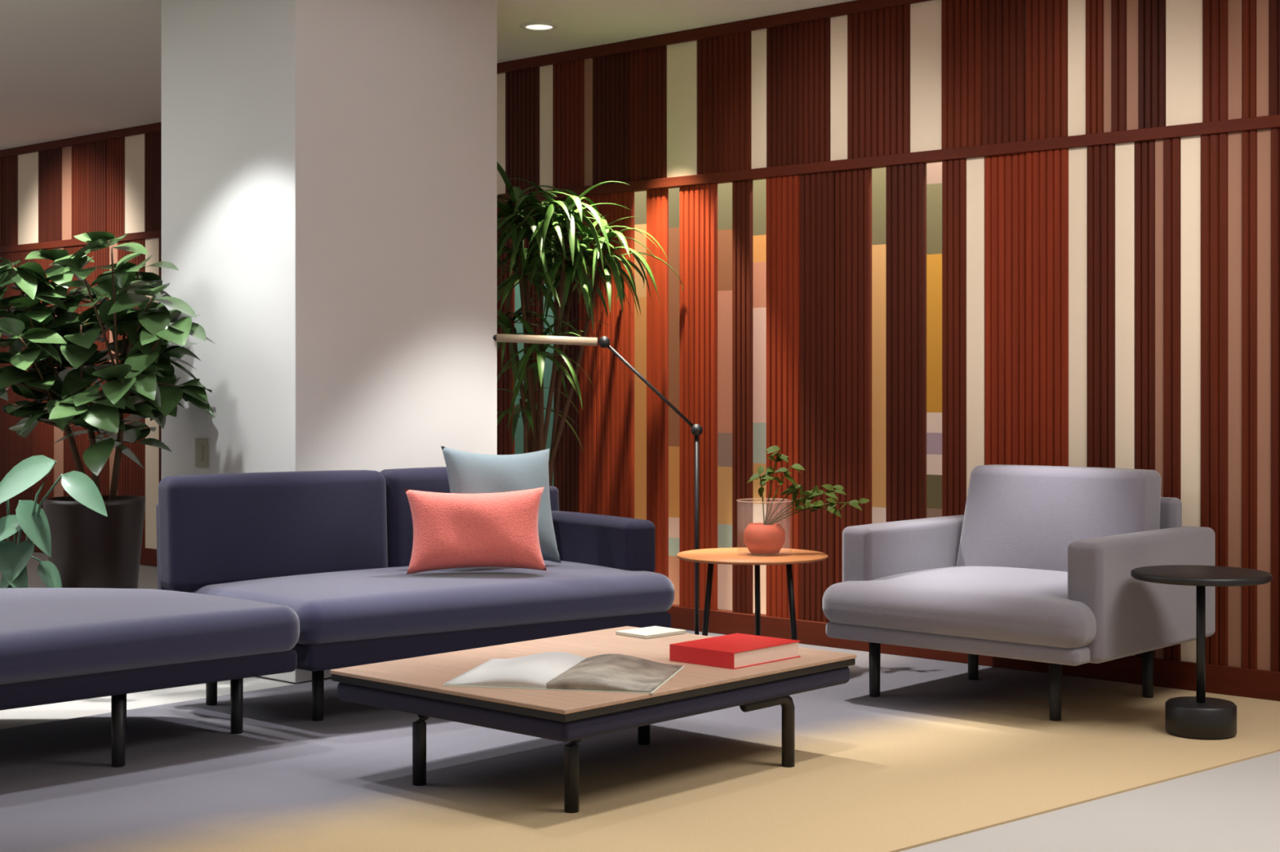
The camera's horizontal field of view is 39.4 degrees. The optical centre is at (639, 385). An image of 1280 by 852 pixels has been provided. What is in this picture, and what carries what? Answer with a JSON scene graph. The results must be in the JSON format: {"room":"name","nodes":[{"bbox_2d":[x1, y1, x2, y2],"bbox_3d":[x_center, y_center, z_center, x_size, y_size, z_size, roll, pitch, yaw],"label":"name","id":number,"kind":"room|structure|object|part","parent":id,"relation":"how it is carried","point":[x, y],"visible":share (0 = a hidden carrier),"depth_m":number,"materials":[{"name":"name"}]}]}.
{"room":"lobby","nodes":[
{"label":"lobby","id":0,"kind":"room"},
{"bbox_2d":[161,0,497,683],"bbox_3d":[-1.257,-0.250,7.272,0.880,2.700,1.025,0,0,42],"label":"wall pillar","id":1,"kind":"structure","parent":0,"point":[329,167],"depth_m":6.91,"materials":[{"name":"paint"}]},
{"bbox_2d":[195,439,208,467],"bbox_3d":[-1.715,0.265,6.984,0.080,0.110,0.015,0,0,42],"label":"wall switch","id":2,"kind":"object","parent":1,"relation":"attached to","point":[202,446],"visible":1,"depth_m":6.97,"materials":[{"name":"beige plastic"}]},
{"bbox_2d":[0,0,856,150],"bbox_3d":[-2.381,-1.650,5.575,15.000,0.100,9.100,0,0,42],"label":"ceiling","id":3,"kind":"structure","parent":0,"point":[69,68],"depth_m":8.26,"materials":[{"name":"paint"}]},
{"bbox_2d":[520,22,558,31],"bbox_3d":[-0.448,-1.596,7.940,0.170,0.008,0.170,0,0,42],"label":"recessed light","id":4,"kind":"object","parent":3,"relation":"in","point":[537,26],"visible":1,"depth_m":7.93,"materials":[{"name":"white glass"}]},
{"bbox_2d":[0,551,1279,851],"bbox_3d":[-2.381,1.163,5.575,15.000,0.114,9.100,0,0,42],"label":"floor","id":5,"kind":"structure","parent":0,"point":[1235,807],"depth_m":4.62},
{"bbox_2d":[0,454,107,588],"bbox_3d":[-2.180,0.676,6.358,0.543,0.859,0.309,0,0,42],"label":"leaf plant","id":6,"kind":"object","parent":5,"relation":"on","point":[29,517],"visible":0.47,"depth_m":6.36,"materials":[{"name":"green plant"}]},
{"bbox_2d":[0,231,215,588],"bbox_3d":[-2.138,0.272,6.713,1.104,1.668,0.709,0,0,0],"label":"fig tree","id":7,"kind":"object","parent":5,"relation":"on","point":[91,549],"visible":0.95,"depth_m":6.64,"materials":[{"name":"green plant"}]},
{"bbox_3d":[-2.061,0.766,6.750,0.370,0.680,0.370,0,0,42],"label":"planter","id":8,"kind":"part","parent":7,"relation":"part of","materials":[{"name":"brown ceramic"}]},
{"bbox_2d":[497,161,684,486],"bbox_3d":[-0.375,0.040,7.991,1.145,2.132,0.779,0,0,-6],"label":"leaf plant","id":9,"kind":"object","parent":5,"relation":"on","point":[527,264],"visible":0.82,"depth_m":7.92,"materials":[{"name":"green plant"}]},
{"bbox_2d":[0,0,1279,701],"bbox_3d":[-1.172,-0.249,9.309,11.000,2.699,0.052,0,0,42],"label":"wall","id":10,"kind":"structure","parent":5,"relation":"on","point":[1111,168],"depth_m":7.27,"materials":[{"name":"red wood"}]},
{"bbox_3d":[-4.078,-1.247,11.926,0.272,0.606,0.012,0,0,42],"label":"slot panel","id":11,"kind":"part","parent":10,"relation":"part of","materials":[{"name":"beige paint"}]},
{"bbox_3d":[-3.793,0.050,11.669,0.118,1.900,0.012,0,0,42],"label":"slot panel","id":12,"kind":"part","parent":10,"relation":"part of","materials":[{"name":"beige paint"}]},
{"bbox_3d":[-3.719,-1.247,11.602,0.116,0.606,0.012,0,0,42],"label":"slot panel","id":13,"kind":"part","parent":10,"relation":"part of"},
{"bbox_3d":[-3.306,0.050,11.231,0.094,1.900,0.012,0,0,42],"label":"slot panel","id":14,"kind":"part","parent":10,"relation":"part of","materials":[{"name":"paint"}]},
{"bbox_3d":[-3.124,-1.247,11.067,0.227,0.606,0.012,0,0,42],"label":"slot panel","id":15,"kind":"part","parent":10,"relation":"part of","materials":[{"name":"beige paint"}]},
{"bbox_3d":[-2.984,0.050,10.941,0.148,1.900,0.012,0,0,42],"label":"slot panel","id":16,"kind":"part","parent":10,"relation":"part of","materials":[{"name":"beige paint"}]},
{"bbox_3d":[-1.172,-1.575,9.309,11.000,0.049,0.052,0,0,42],"label":"rail","id":17,"kind":"part","parent":10,"relation":"part of","materials":[{"name":"brown wood"}]},
{"bbox_3d":[-0.695,-1.247,8.880,0.092,0.606,0.012,0,0,42],"label":"slot panel","id":18,"kind":"part","parent":10,"relation":"part of","materials":[{"name":"beige paint"}]},
{"bbox_3d":[-0.449,-1.247,8.659,0.093,0.606,0.012,0,0,42],"label":"slot panel","id":19,"kind":"part","parent":10,"relation":"part of","materials":[{"name":"beige paint"}]},
{"bbox_3d":[-0.241,-1.247,8.471,0.053,0.606,0.012,0,0,42],"label":"slot panel","id":20,"kind":"part","parent":10,"relation":"part of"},
{"bbox_3d":[-1.172,-0.922,9.309,11.000,0.044,0.052,0,0,42],"label":"rail","id":21,"kind":"part","parent":10,"relation":"part of","materials":[{"name":"brown wood"}]},
{"bbox_3d":[-1.172,1.050,9.309,11.000,0.100,0.052,0,0,42],"label":"rail","id":22,"kind":"part","parent":10,"relation":"part of","materials":[{"name":"brown wood"}]},
{"bbox_3d":[0.192,-1.247,8.081,0.177,0.606,0.012,0,0,42],"label":"slot panel","id":23,"kind":"part","parent":10,"relation":"part of","materials":[{"name":"paint"}]},
{"bbox_3d":[0.522,-1.247,7.784,0.082,0.606,0.012,0,0,42],"label":"slot panel","id":24,"kind":"part","parent":10,"relation":"part of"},
{"bbox_3d":[0.839,-1.247,7.499,0.087,0.606,0.012,0,0,42],"label":"slot panel","id":25,"kind":"part","parent":10,"relation":"part of","materials":[{"name":"beige paint"}]},
{"bbox_3d":[1.157,-1.247,7.212,0.148,0.606,0.012,0,0,42],"label":"slot panel","id":26,"kind":"part","parent":10,"relation":"part of","materials":[{"name":"beige paint"}]},
{"bbox_3d":[1.328,0.050,7.058,0.080,1.900,0.012,0,0,42],"label":"slot panel","id":27,"kind":"part","parent":10,"relation":"part of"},
{"bbox_3d":[1.656,-1.247,6.763,0.073,0.606,0.012,0,0,42],"label":"slot panel","id":28,"kind":"part","parent":10,"relation":"part of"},
{"bbox_3d":[1.659,0.050,6.760,0.076,1.900,0.012,0,0,42],"label":"slot panel","id":29,"kind":"part","parent":10,"relation":"part of","materials":[{"name":"beige paint"}]},
{"bbox_3d":[1.751,-1.247,6.678,0.030,0.606,0.012,0,0,42],"label":"slot panel","id":30,"kind":"part","parent":10,"relation":"part of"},
{"bbox_3d":[1.802,0.050,6.631,0.076,1.900,0.012,0,0,42],"label":"slot panel","id":31,"kind":"part","parent":10,"relation":"part of","materials":[{"name":"beige paint"}]},
{"bbox_3d":[1.826,-1.247,6.610,0.046,0.606,0.012,0,0,42],"label":"slot panel","id":32,"kind":"part","parent":10,"relation":"part of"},
{"bbox_3d":[1.904,0.050,6.540,0.032,1.900,0.012,0,0,42],"label":"slot panel","id":33,"kind":"part","parent":10,"relation":"part of","materials":[{"name":"beige wood"}]},
{"bbox_3d":[1.975,-1.247,6.476,0.140,0.606,0.012,0,0,42],"label":"slot panel","id":34,"kind":"part","parent":10,"relation":"part of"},
{"bbox_3d":[1.994,0.050,6.459,0.075,1.900,0.012,0,0,42],"label":"slot panel","id":35,"kind":"part","parent":10,"relation":"part of","materials":[{"name":"beige wood"}]},
{"bbox_3d":[2.117,0.050,6.348,0.050,1.900,0.012,0,0,42],"label":"slot panel","id":36,"kind":"part","parent":10,"relation":"part of","materials":[{"name":"brown wood"}]},
{"bbox_3d":[2.117,-1.247,6.348,0.050,0.606,0.012,0,0,42],"label":"slot panel","id":37,"kind":"part","parent":10,"relation":"part of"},
{"bbox_3d":[2.192,-1.247,6.280,0.044,0.606,0.012,0,0,42],"label":"slot panel","id":38,"kind":"part","parent":10,"relation":"part of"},
{"bbox_3d":[2.196,0.050,6.277,0.049,1.900,0.012,0,0,42],"label":"slot panel","id":39,"kind":"part","parent":10,"relation":"part of","materials":[{"name":"brown wood"}]},
{"bbox_2d":[0,628,1279,851],"bbox_3d":[-0.885,1.103,4.563,3.259,0.006,6.622,0,0,42],"label":"carpet","id":40,"kind":"object","parent":5,"relation":"on","point":[941,754],"visible":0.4,"depth_m":5.07,"materials":[{"name":"beige carpet"}]},
{"bbox_2d":[0,587,299,767],"bbox_3d":[-2.067,0.876,5.593,1.628,0.448,1.271,0,0,42],"label":"ottoman","id":41,"kind":"object","parent":40,"relation":"on","point":[58,645],"visible":1,"depth_m":5.20,"materials":[{"name":"blue fabric"}]},
{"bbox_3d":[-1.506,0.988,5.158,0.040,0.225,0.040,0,0,42],"label":"leg","id":42,"kind":"part","parent":41,"relation":"part of","materials":[{"name":"black metal"}]},
{"bbox_3d":[-1.673,0.988,5.750,0.040,0.225,0.040,0,0,42],"label":"leg","id":43,"kind":"part","parent":41,"relation":"part of","materials":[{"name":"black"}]},
{"bbox_3d":[-2.076,0.850,5.593,1.614,0.070,1.258,0,0,42],"label":"seat","id":44,"kind":"part","parent":41,"relation":"part of","materials":[{"name":"blue fabric"}]},
{"bbox_2d":[0,587,299,684],"bbox_3d":[-2.064,0.739,5.591,1.622,0.173,1.271,0,0,42],"label":"seat cushion","id":45,"kind":"object","parent":41,"relation":"on","point":[49,636],"depth_m":5.22,"materials":[{"name":"blue fabric"}]},
{"bbox_3d":[-1.276,0.988,5.650,0.040,0.225,0.040,0,0,42],"label":"leg","id":46,"kind":"part","parent":41,"relation":"part of","materials":[{"name":"black metal"}]},
{"bbox_2d":[155,466,674,721],"bbox_3d":[-0.774,0.703,6.293,1.659,0.794,0.858,0,0,-36],"label":"sofa","id":47,"kind":"object","parent":40,"relation":"on","point":[334,548],"visible":0.77,"depth_m":6.12,"materials":[{"name":"blue fabric"}]},
{"bbox_3d":[-1.475,0.993,6.150,0.040,0.215,0.040,0,0,42],"label":"leg","id":48,"kind":"part","parent":47,"relation":"part of","materials":[{"name":"black metal"}]},
{"bbox_2d":[158,470,387,592],"bbox_3d":[-1.277,0.503,6.275,0.821,0.394,0.189,0,0,-36],"label":"cushion","id":49,"kind":"object","parent":47,"relation":"on","point":[224,532],"depth_m":6.16,"materials":[{"name":"blue fabric"}]},
{"bbox_3d":[-1.058,0.993,5.867,0.040,0.215,0.040,0,0,42],"label":"leg","id":50,"kind":"part","parent":47,"relation":"part of","materials":[{"name":"black metal"}]},
{"bbox_3d":[-0.988,0.640,6.605,1.636,0.480,0.100,0,0,-36],"label":"frame","id":51,"kind":"part","parent":47,"relation":"part of","materials":[{"name":"blue fabric"}]},
{"bbox_2d":[191,560,674,644],"bbox_3d":[-0.738,0.738,6.279,1.615,0.175,0.800,0,0,-36],"label":"seat cushion","id":52,"kind":"object","parent":47,"relation":"on","point":[364,602],"depth_m":6.03,"materials":[{"name":"blue fabric"}]},
{"bbox_2d":[379,466,549,574],"bbox_3d":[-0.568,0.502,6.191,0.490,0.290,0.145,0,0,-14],"label":"cushion","id":53,"kind":"object","parent":47,"relation":"on","point":[451,531],"visible":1,"depth_m":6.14,"materials":[{"name":"fabric"}]},
{"bbox_3d":[-0.742,0.858,6.279,1.590,0.085,0.778,0,0,-36],"label":"seat","id":54,"kind":"part","parent":47,"relation":"part of","materials":[{"name":"blue fabric"}]},
{"bbox_2d":[440,445,561,564],"bbox_3d":[-0.496,0.432,6.420,0.476,0.435,0.169,0,0,-36],"label":"cushion","id":55,"kind":"object","parent":47,"relation":"on","point":[468,473],"visible":0.45,"depth_m":6.40,"materials":[{"name":"grey fabric"}]},
{"bbox_3d":[-0.182,0.596,6.776,0.130,0.209,0.670,0,0,-36],"label":"arm","id":56,"kind":"part","parent":47,"relation":"part of","materials":[{"name":"blue fabric"}]},
{"bbox_2d":[329,626,856,813],"bbox_3d":[-0.114,0.950,5.170,0.930,0.300,1.235,0,0,42],"label":"coffee table","id":57,"kind":"object","parent":40,"relation":"on","point":[413,686],"visible":0.85,"depth_m":4.89,"materials":[{"name":"brown wood"}]},
{"bbox_3d":[-0.547,0.990,4.989,0.038,0.221,0.219,0,0,42],"label":"leg","id":58,"kind":"part","parent":57,"relation":"part of","materials":[{"name":"black metal"}]},
{"bbox_2d":[441,652,684,693],"bbox_3d":[-0.200,0.784,4.910,0.572,0.032,0.452,0,0,12],"label":"open book","id":59,"kind":"object","parent":57,"relation":"on","point":[548,671],"visible":1,"depth_m":4.82,"materials":[{"name":"white paper"}]},
{"bbox_3d":[-0.116,0.990,4.676,0.038,0.221,0.219,0,0,42],"label":"leg","id":60,"kind":"part","parent":57,"relation":"part of","materials":[{"name":"black metal"}]},
{"bbox_3d":[-0.114,0.860,5.170,0.910,0.055,1.215,0,0,42],"label":"upholstered frame","id":61,"kind":"part","parent":57,"relation":"part of","materials":[{"name":"blue fabric"}]},
{"bbox_3d":[-0.048,0.990,5.412,0.038,0.221,0.219,0,0,42],"label":"leg","id":62,"kind":"part","parent":57,"relation":"part of","materials":[{"name":"black metal"}]},
{"bbox_2d":[615,626,685,639],"bbox_3d":[0.035,0.794,5.740,0.180,0.012,0.140,0,0,-44],"label":"magazine","id":63,"kind":"object","parent":57,"relation":"on","point":[654,632],"visible":1,"depth_m":5.71,"materials":[{"name":"white paper"}]},
{"bbox_2d":[669,633,800,669],"bbox_3d":[0.280,0.776,5.224,0.240,0.048,0.313,0,0,42],"label":"book","id":64,"kind":"object","parent":57,"relation":"on","point":[735,651],"visible":1,"depth_m":5.15,"materials":[{"name":"red paper"}]},
{"bbox_3d":[0.367,0.990,5.091,0.038,0.221,0.219,0,0,42],"label":"leg","id":65,"kind":"part","parent":57,"relation":"part of","materials":[{"name":"black metal"}]},
{"bbox_2d":[493,333,702,635],"bbox_3d":[-0.129,0.443,7.304,0.972,1.313,0.242,0,0,-7],"label":"floor lamp","id":66,"kind":"object","parent":40,"relation":"on","point":[696,430],"visible":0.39,"depth_m":7.34,"materials":[{"name":"black metal"}]},
{"bbox_3d":[0.043,0.003,7.350,0.391,0.372,0.014,0,0,0],"label":"arm","id":67,"kind":"part","parent":66,"relation":"part of","materials":[{"name":"black metal"}]},
{"bbox_2d":[676,547,827,640],"bbox_3d":[0.431,0.873,6.860,0.580,0.450,0.580,0,0,42],"label":"round side table","id":68,"kind":"object","parent":40,"relation":"on","point":[726,556],"visible":0.91,"depth_m":6.78,"materials":[{"name":"brown wood"}]},
{"bbox_3d":[0.253,0.879,6.795,0.062,0.438,0.022,0,0,-20],"label":"leg","id":69,"kind":"part","parent":68,"relation":"part of","materials":[{"name":"black metal"}]},
{"bbox_3d":[0.464,0.879,7.047,0.022,0.438,0.062,0,0,10],"label":"leg","id":70,"kind":"part","parent":68,"relation":"part of","materials":[{"name":"black metal"}]},
{"bbox_3d":[0.577,0.879,6.738,0.061,0.438,0.023,0,0,42],"label":"leg","id":71,"kind":"part","parent":68,"relation":"part of","materials":[{"name":"black metal"}]},
{"bbox_2d":[743,445,869,554],"bbox_3d":[0.635,0.435,6.820,0.480,0.410,0.160,0,0,7],"label":"potted plant","id":72,"kind":"object","parent":68,"relation":"on","point":[763,538],"visible":1,"depth_m":6.82,"materials":[{"name":"green plant"}]},
{"bbox_3d":[0.477,0.586,6.840,0.160,0.110,0.160,0,0,42],"label":"pot","id":73,"kind":"part","parent":72,"relation":"part of","materials":[{"name":"ceramic"}]},
{"bbox_2d":[822,464,1214,721],"bbox_3d":[1.324,0.698,6.269,1.028,0.804,0.980,0,0,42],"label":"armchair","id":74,"kind":"object","parent":40,"relation":"on","point":[1037,564],"visible":0.95,"depth_m":6.15,"materials":[{"name":"grey fabric"}]},
{"bbox_3d":[0.830,0.990,6.317,0.042,0.220,0.042,0,0,42],"label":"leg","id":75,"kind":"part","parent":74,"relation":"part of","materials":[{"name":"black metal"}]},
{"bbox_3d":[1.042,0.691,6.601,0.125,0.389,0.865,0,0,42],"label":"arm","id":76,"kind":"part","parent":74,"relation":"part of","materials":[{"name":"grey fabric"}]},
{"bbox_3d":[1.321,0.857,6.283,0.981,0.057,0.935,0,0,42],"label":"seat","id":77,"kind":"part","parent":74,"relation":"part of","materials":[{"name":"grey fabric"}]},
{"bbox_2d":[822,566,1096,648],"bbox_3d":[1.307,0.745,6.261,1.013,0.180,0.945,0,0,42],"label":"seat cushion","id":78,"kind":"object","parent":74,"relation":"on","point":[984,607],"depth_m":5.95,"materials":[{"name":"grey fabric"}]},
{"bbox_3d":[1.246,0.990,6.682,0.042,0.220,0.042,0,0,42],"label":"leg","id":79,"kind":"part","parent":74,"relation":"part of","materials":[{"name":"black metal"}]},
{"bbox_3d":[1.365,0.990,5.869,0.042,0.220,0.042,0,0,42],"label":"leg","id":80,"kind":"part","parent":74,"relation":"part of","materials":[{"name":"black metal"}]},
{"bbox_2d":[956,464,1160,572],"bbox_3d":[1.518,0.498,6.472,0.741,0.404,0.249,0,0,42],"label":"cushion","id":81,"kind":"object","parent":74,"relation":"on","point":[1020,517],"depth_m":6.40,"materials":[{"name":"grey fabric"}]},
{"bbox_3d":[1.698,0.691,6.010,0.125,0.389,0.865,0,0,42],"label":"arm","id":82,"kind":"part","parent":74,"relation":"part of","materials":[{"name":"grey fabric"}]},
{"bbox_3d":[1.791,0.990,6.300,0.042,0.220,0.042,0,0,42],"label":"leg","id":83,"kind":"part","parent":74,"relation":"part of","materials":[{"name":"black metal"}]},
{"bbox_3d":[1.624,0.625,6.601,0.780,0.450,0.085,0,0,42],"label":"frame","id":84,"kind":"part","parent":74,"relation":"part of","materials":[{"name":"grey fabric"}]},
{"bbox_2d":[1130,564,1272,740],"bbox_3d":[1.771,0.844,5.640,0.426,0.512,0.426,0,0,42],"label":"pedestal table","id":85,"kind":"object","parent":40,"relation":"on","point":[1200,717],"visible":1,"depth_m":5.58,"materials":[{"name":"black metal"}]},
{"bbox_2d":[515,161,942,614],"bbox_3d":[0.483,-0.250,8.756,15.000,2.700,0.100,0,0,42],"label":"wall","id":86,"kind":"structure","parent":0,"point":[934,171],"depth_m":8.72,"materials":[{"name":"multicoloured"}]}
]}

